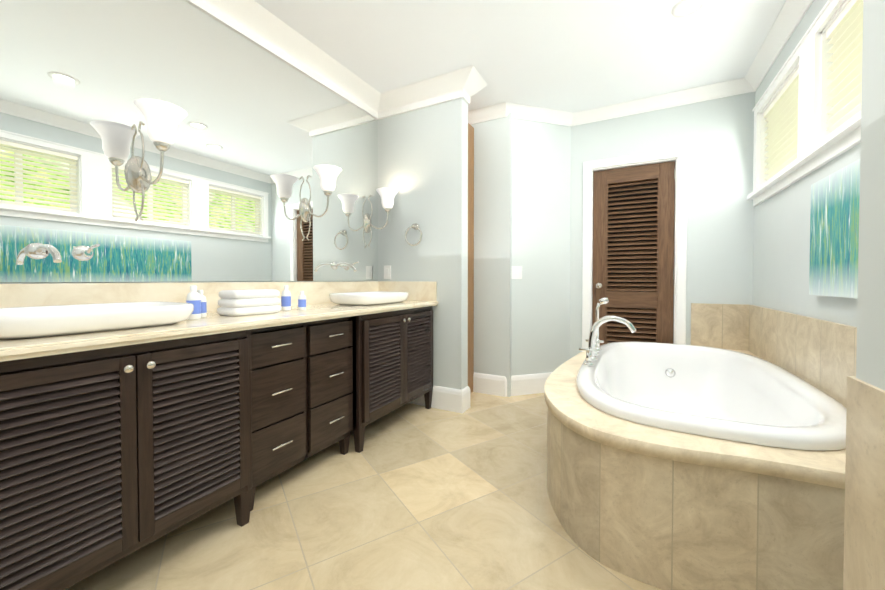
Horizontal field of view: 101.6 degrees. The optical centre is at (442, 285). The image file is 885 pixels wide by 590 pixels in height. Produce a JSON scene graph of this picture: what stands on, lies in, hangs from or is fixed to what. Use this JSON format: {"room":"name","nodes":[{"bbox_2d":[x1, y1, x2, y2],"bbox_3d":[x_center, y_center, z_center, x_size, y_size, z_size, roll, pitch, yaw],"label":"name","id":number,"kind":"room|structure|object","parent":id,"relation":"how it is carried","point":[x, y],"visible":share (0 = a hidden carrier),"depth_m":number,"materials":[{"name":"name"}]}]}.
{"room":"bathroom","nodes":[
{"label":"bathroom","id":0,"kind":"room"},
{"bbox_2d":[0,281,353,283],"bbox_3d":[-1.591,-0.271,1.477,0.120,2.600,4.300,1,1,28],"label":"wall","id":1,"kind":"structure","parent":0,"point":[160,282],"depth_m":1.73,"materials":[{"name":"paint"}]},
{"bbox_2d":[0,0,377,281],"bbox_3d":[-1.256,-0.740,1.957,0.006,1.431,2.876,1,1,28],"label":"vanity mirror","id":2,"kind":"object","parent":1,"relation":"attached to","point":[261,133],"visible":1,"depth_m":1.79,"materials":[{"name":"clear glass"}]},
{"bbox_2d":[25,243,99,262],"bbox_3d":[-1.435,-0.127,1.396,0.215,0.086,0.193,1,1,28],"label":"faucet","id":3,"kind":"object","parent":2,"relation":"attached to","point":[42,251],"visible":1,"depth_m":1.38,"materials":[{"name":"silver metal"}]},
{"bbox_2d":[125,98,186,220],"bbox_3d":[-1.272,-0.534,1.597,0.307,0.468,0.184,1,1,28],"label":"sconce","id":4,"kind":"object","parent":2,"relation":"attached to","point":[163,119],"visible":0.98,"depth_m":1.56,"materials":[{"name":"white glass"}]},
{"bbox_2d":[300,165,341,240],"bbox_3d":[-0.820,-0.548,2.444,0.307,0.468,0.184,1,1,28],"label":"sconce","id":5,"kind":"object","parent":2,"relation":"attached to","point":[328,174],"visible":1,"depth_m":2.39,"materials":[{"name":"white glass"}]},
{"bbox_2d":[332,261,358,271],"bbox_3d":[-0.701,-0.151,2.772,0.215,0.086,0.193,1,1,28],"label":"faucet","id":6,"kind":"object","parent":2,"relation":"attached to","point":[347,265],"visible":1,"depth_m":2.74,"materials":[{"name":"silver metal"}]},
{"bbox_2d":[364,188,398,247],"bbox_3d":[-0.509,-0.558,3.026,0.307,0.468,0.184,1,1,28],"label":"sconce","id":7,"kind":"object","parent":2,"relation":"attached to","point":[387,195],"visible":1,"depth_m":2.97,"materials":[{"name":"white glass"}]},
{"bbox_2d":[0,281,379,312],"bbox_3d":[-1.178,0.059,2.097,0.022,0.160,2.574,1,1,28],"label":"backsplash","id":8,"kind":"structure","parent":1,"relation":"attached to","point":[41,294],"depth_m":1.69,"materials":[{"name":"beige stone"}]},
{"bbox_2d":[185,0,389,119],"bbox_3d":[-1.491,-1.508,1.334,0.170,0.118,4.180,1,1,28],"label":"crown molding","id":9,"kind":"structure","parent":1,"relation":"attached to","point":[256,23],"depth_m":2.32,"materials":[{"name":"white wood"}]},
{"bbox_2d":[65,392,662,589],"bbox_3d":[-0.200,1.082,1.324,4.700,0.100,5.700,1,1,28],"label":"floor","id":10,"kind":"structure","parent":0,"point":[410,496],"depth_m":1.54,"materials":[{"name":"tile"}]},
{"bbox_2d":[0,305,435,589],"bbox_3d":[-0.878,0.597,2.021,0.626,0.845,2.415,1,1,28],"label":"bathroom vanity","id":11,"kind":"object","parent":10,"relation":"on","point":[116,445],"depth_m":1.27,"materials":[{"name":"brown wood"}]},
{"bbox_2d":[0,301,437,356],"bbox_3d":[-0.913,0.159,1.958,0.621,0.035,2.574,1,1,28],"label":"countertop","id":12,"kind":"structure","parent":11,"relation":"on","point":[8,347],"depth_m":1.35,"materials":[{"name":"beige stone"}]},
{"bbox_2d":[0,302,193,338],"bbox_3d":[-1.265,0.113,1.298,0.400,0.077,0.570,1,1,28],"label":"sink","id":13,"kind":"object","parent":12,"relation":"in","point":[33,322],"visible":1,"depth_m":1.20,"materials":[{"name":"white ceramic"}]},
{"bbox_2d":[186,285,200,319],"bbox_3d":[-1.094,0.072,1.586,0.054,0.148,0.054,1,1,28],"label":"bottle","id":14,"kind":"object","parent":12,"relation":"on","point":[193,297],"visible":0.85,"depth_m":1.57,"materials":[{"name":"white plastic"}]},
{"bbox_2d":[197,290,206,317],"bbox_3d":[-1.118,0.082,1.667,0.048,0.126,0.048,1,1,28],"label":"bottle","id":15,"kind":"object","parent":12,"relation":"on","point":[203,306],"visible":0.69,"depth_m":1.66,"materials":[{"name":"white plastic"}]},
{"bbox_2d":[217,289,280,315],"bbox_3d":[-0.986,0.081,1.852,0.190,0.121,0.270,1,1,28],"label":"towel stack","id":16,"kind":"object","parent":12,"relation":"on","point":[246,302],"visible":1,"depth_m":1.76,"materials":[{"name":"white fabric"}]},
{"bbox_2d":[281,285,290,310],"bbox_3d":[-0.885,0.067,2.041,0.052,0.143,0.052,1,1,28],"label":"bottle","id":17,"kind":"object","parent":12,"relation":"on","point":[286,300],"visible":1,"depth_m":2.02,"materials":[{"name":"white plastic"}]},
{"bbox_2d":[298,291,305,309],"bbox_3d":[-0.803,0.083,2.066,0.044,0.110,0.044,1,1,28],"label":"bottle","id":18,"kind":"object","parent":12,"relation":"on","point":[302,301],"visible":1,"depth_m":2.05,"materials":[{"name":"white plastic"}]},
{"bbox_2d":[329,291,408,305],"bbox_3d":[-0.530,0.089,2.674,0.400,0.077,0.570,1,1,28],"label":"sink","id":19,"kind":"object","parent":12,"relation":"in","point":[367,298],"visible":1,"depth_m":2.46,"materials":[{"name":"white ceramic"}]},
{"bbox_2d":[468,123,473,392],"bbox_3d":[-0.238,-0.240,3.454,1.005,2.470,0.382,1,1,28],"label":"linen cabinet","id":20,"kind":"object","parent":10,"relation":"on","point":[470,253],"visible":0.04,"depth_m":3.32,"materials":[{"name":"brown wood"}]},
{"bbox_2d":[544,303,856,589],"bbox_3d":[1.347,0.588,2.139,1.238,0.860,2.212,1,1,28],"label":"bathtub","id":21,"kind":"object","parent":10,"relation":"on","point":[712,456],"visible":0.96,"depth_m":1.30,"materials":[{"name":"tile"}]},
{"bbox_2d":[579,297,636,365],"bbox_3d":[1.063,0.273,2.293,0.302,0.377,0.613,1,1,28],"label":"tub filler","id":22,"kind":"object","parent":21,"relation":"attached to","point":[594,341],"visible":1,"depth_m":2.24,"materials":[{"name":"silver metal"}]},
{"bbox_2d":[378,98,511,396],"bbox_3d":[-0.410,-0.306,3.525,2.075,2.600,0.666,1,1,28],"label":"wall","id":23,"kind":"structure","parent":0,"point":[423,161],"depth_m":3.08,"materials":[{"name":"paint"}]},
{"bbox_2d":[384,266,390,278],"bbox_3d":[-0.487,-0.120,3.186,0.075,0.118,0.009,1,1,28],"label":"outlet","id":24,"kind":"object","parent":23,"relation":"attached to","point":[387,272],"visible":1,"depth_m":3.18,"materials":[{"name":"white plastic"}]},
{"bbox_2d":[380,281,435,300],"bbox_3d":[-0.309,0.042,3.080,0.584,0.160,0.022,1,1,28],"label":"backsplash","id":25,"kind":"structure","parent":23,"relation":"attached to","point":[417,290],"depth_m":3.03,"materials":[{"name":"beige stone"}]},
{"bbox_2d":[405,223,421,245],"bbox_3d":[-0.233,-0.429,3.020,0.170,0.193,0.052,1,1,28],"label":"towel ring","id":26,"kind":"object","parent":23,"relation":"attached to","point":[415,226],"visible":1,"depth_m":3.01,"materials":[{"name":"silver metal"}]},
{"bbox_2d":[381,65,484,115],"bbox_3d":[-0.097,-1.534,2.874,0.820,0.118,0.190,1,1,28],"label":"crown molding","id":27,"kind":"structure","parent":23,"relation":"attached to","point":[463,83],"depth_m":2.87,"materials":[{"name":"white wood"}]},
{"bbox_2d":[465,82,492,111],"bbox_3d":[-0.462,-1.542,3.337,1.900,0.118,0.085,1,1,28],"label":"crown molding","id":28,"kind":"structure","parent":23,"relation":"attached to","point":[467,101],"depth_m":3.22,"materials":[{"name":"white wood"}]},
{"bbox_2d":[409,372,551,412],"bbox_3d":[-0.463,0.941,1.413,3.750,0.180,5.214,1,1,28],"label":"baseboard","id":29,"kind":"structure","parent":23,"relation":"attached to","point":[451,399],"depth_m":3.28,"materials":[{"name":"white wood"}]},
{"bbox_2d":[468,78,740,125],"bbox_3d":[0.590,-1.559,3.439,3.660,0.088,0.574,1,1,28],"label":"crown molding","id":30,"kind":"structure","parent":23,"relation":"attached to","point":[731,87],"depth_m":3.19,"materials":[{"name":"white wood"}]},
{"bbox_2d":[254,0,785,112],"bbox_3d":[-0.420,-1.620,1.395,4.200,0.100,5.700,1,1,28],"label":"ceiling","id":31,"kind":"structure","parent":0,"point":[573,56],"depth_m":2.35,"materials":[{"name":"paint"}]},
{"bbox_2d":[671,0,708,17],"bbox_3d":[1.395,-1.577,2.037,0.176,0.006,0.176,1,1,28],"label":"recessed light","id":32,"kind":"object","parent":31,"relation":"in","point":[683,8],"visible":1,"depth_m":2.04,"materials":[{"name":"white"}]},
{"bbox_2d":[512,118,570,375],"bbox_3d":[0.875,-0.304,3.405,0.690,2.600,0.120,0,1,-17],"label":"wall","id":33,"kind":"structure","parent":0,"point":[541,192],"depth_m":3.35,"materials":[{"name":"paint"}]},
{"bbox_2d":[512,266,521,278],"bbox_3d":[0.672,-0.122,3.278,0.115,0.118,0.009,0,1,-17],"label":"plate","id":34,"kind":"object","parent":33,"relation":"attached to","point":[516,272],"visible":0.81,"depth_m":3.28,"materials":[{"name":"white plastic"}]},
{"bbox_2d":[570,91,755,358],"bbox_3d":[1.893,-0.300,3.158,1.497,2.600,0.120,1,1,28],"label":"wall","id":35,"kind":"structure","parent":0,"point":[715,137],"depth_m":2.96,"materials":[{"name":"paint"}]},
{"bbox_2d":[592,161,675,344],"bbox_3d":[1.690,-0.039,3.219,0.654,2.052,0.112,1,1,28],"label":"closet door","id":36,"kind":"structure","parent":35,"relation":"in","point":[633,239],"depth_m":3.23,"materials":[{"name":"brown wood"}]},
{"bbox_2d":[582,147,687,351],"bbox_3d":[1.703,-0.076,3.252,0.814,2.150,0.140,1,1,28],"label":"door frame","id":37,"kind":"structure","parent":35,"relation":"attached to","point":[680,246],"depth_m":3.09,"materials":[{"name":"white wood"}]},
{"bbox_2d":[752,0,860,326],"bbox_3d":[1.273,-0.255,0.534,0.120,2.600,5.334,1,1,28],"label":"wall","id":38,"kind":"structure","parent":0,"point":[781,246],"depth_m":2.12,"materials":[{"name":"paint"}]},
{"bbox_2d":[741,0,813,93],"bbox_3d":[1.155,-1.493,0.508,0.085,0.118,5.214,1,1,28],"label":"crown molding","id":39,"kind":"structure","parent":38,"relation":"attached to","point":[792,12],"depth_m":2.27,"materials":[{"name":"white wood"}]},
{"bbox_2d":[747,0,862,205],"bbox_3d":[1.728,-0.954,1.434,0.175,0.737,2.960,1,1,28],"label":"window frames","id":40,"kind":"structure","parent":38,"relation":"in","point":[807,113],"depth_m":1.82,"materials":[{"name":"white wood"}]},
{"bbox_2d":[809,159,859,298],"bbox_3d":[1.413,-0.217,0.963,0.032,0.550,1.920,1,1,28],"label":"painting","id":41,"kind":"object","parent":38,"relation":"attached to","point":[834,233],"visible":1,"depth_m":1.58,"materials":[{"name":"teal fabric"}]},
{"bbox_2d":[856,0,884,389],"bbox_3d":[0.066,-0.236,-0.558,0.120,2.600,2.270,1,1,28],"label":"wall","id":42,"kind":"structure","parent":0,"point":[870,359],"depth_m":0.45,"materials":[{"name":"paint"}]},
{"bbox_2d":[843,376,884,589],"bbox_3d":[0.074,0.602,-0.544,0.146,0.925,2.276,1,1,28],"label":"wall tile","id":43,"kind":"structure","parent":42,"relation":"attached to","point":[864,544],"depth_m":0.45,"materials":[{"name":"tile"}]}
]}

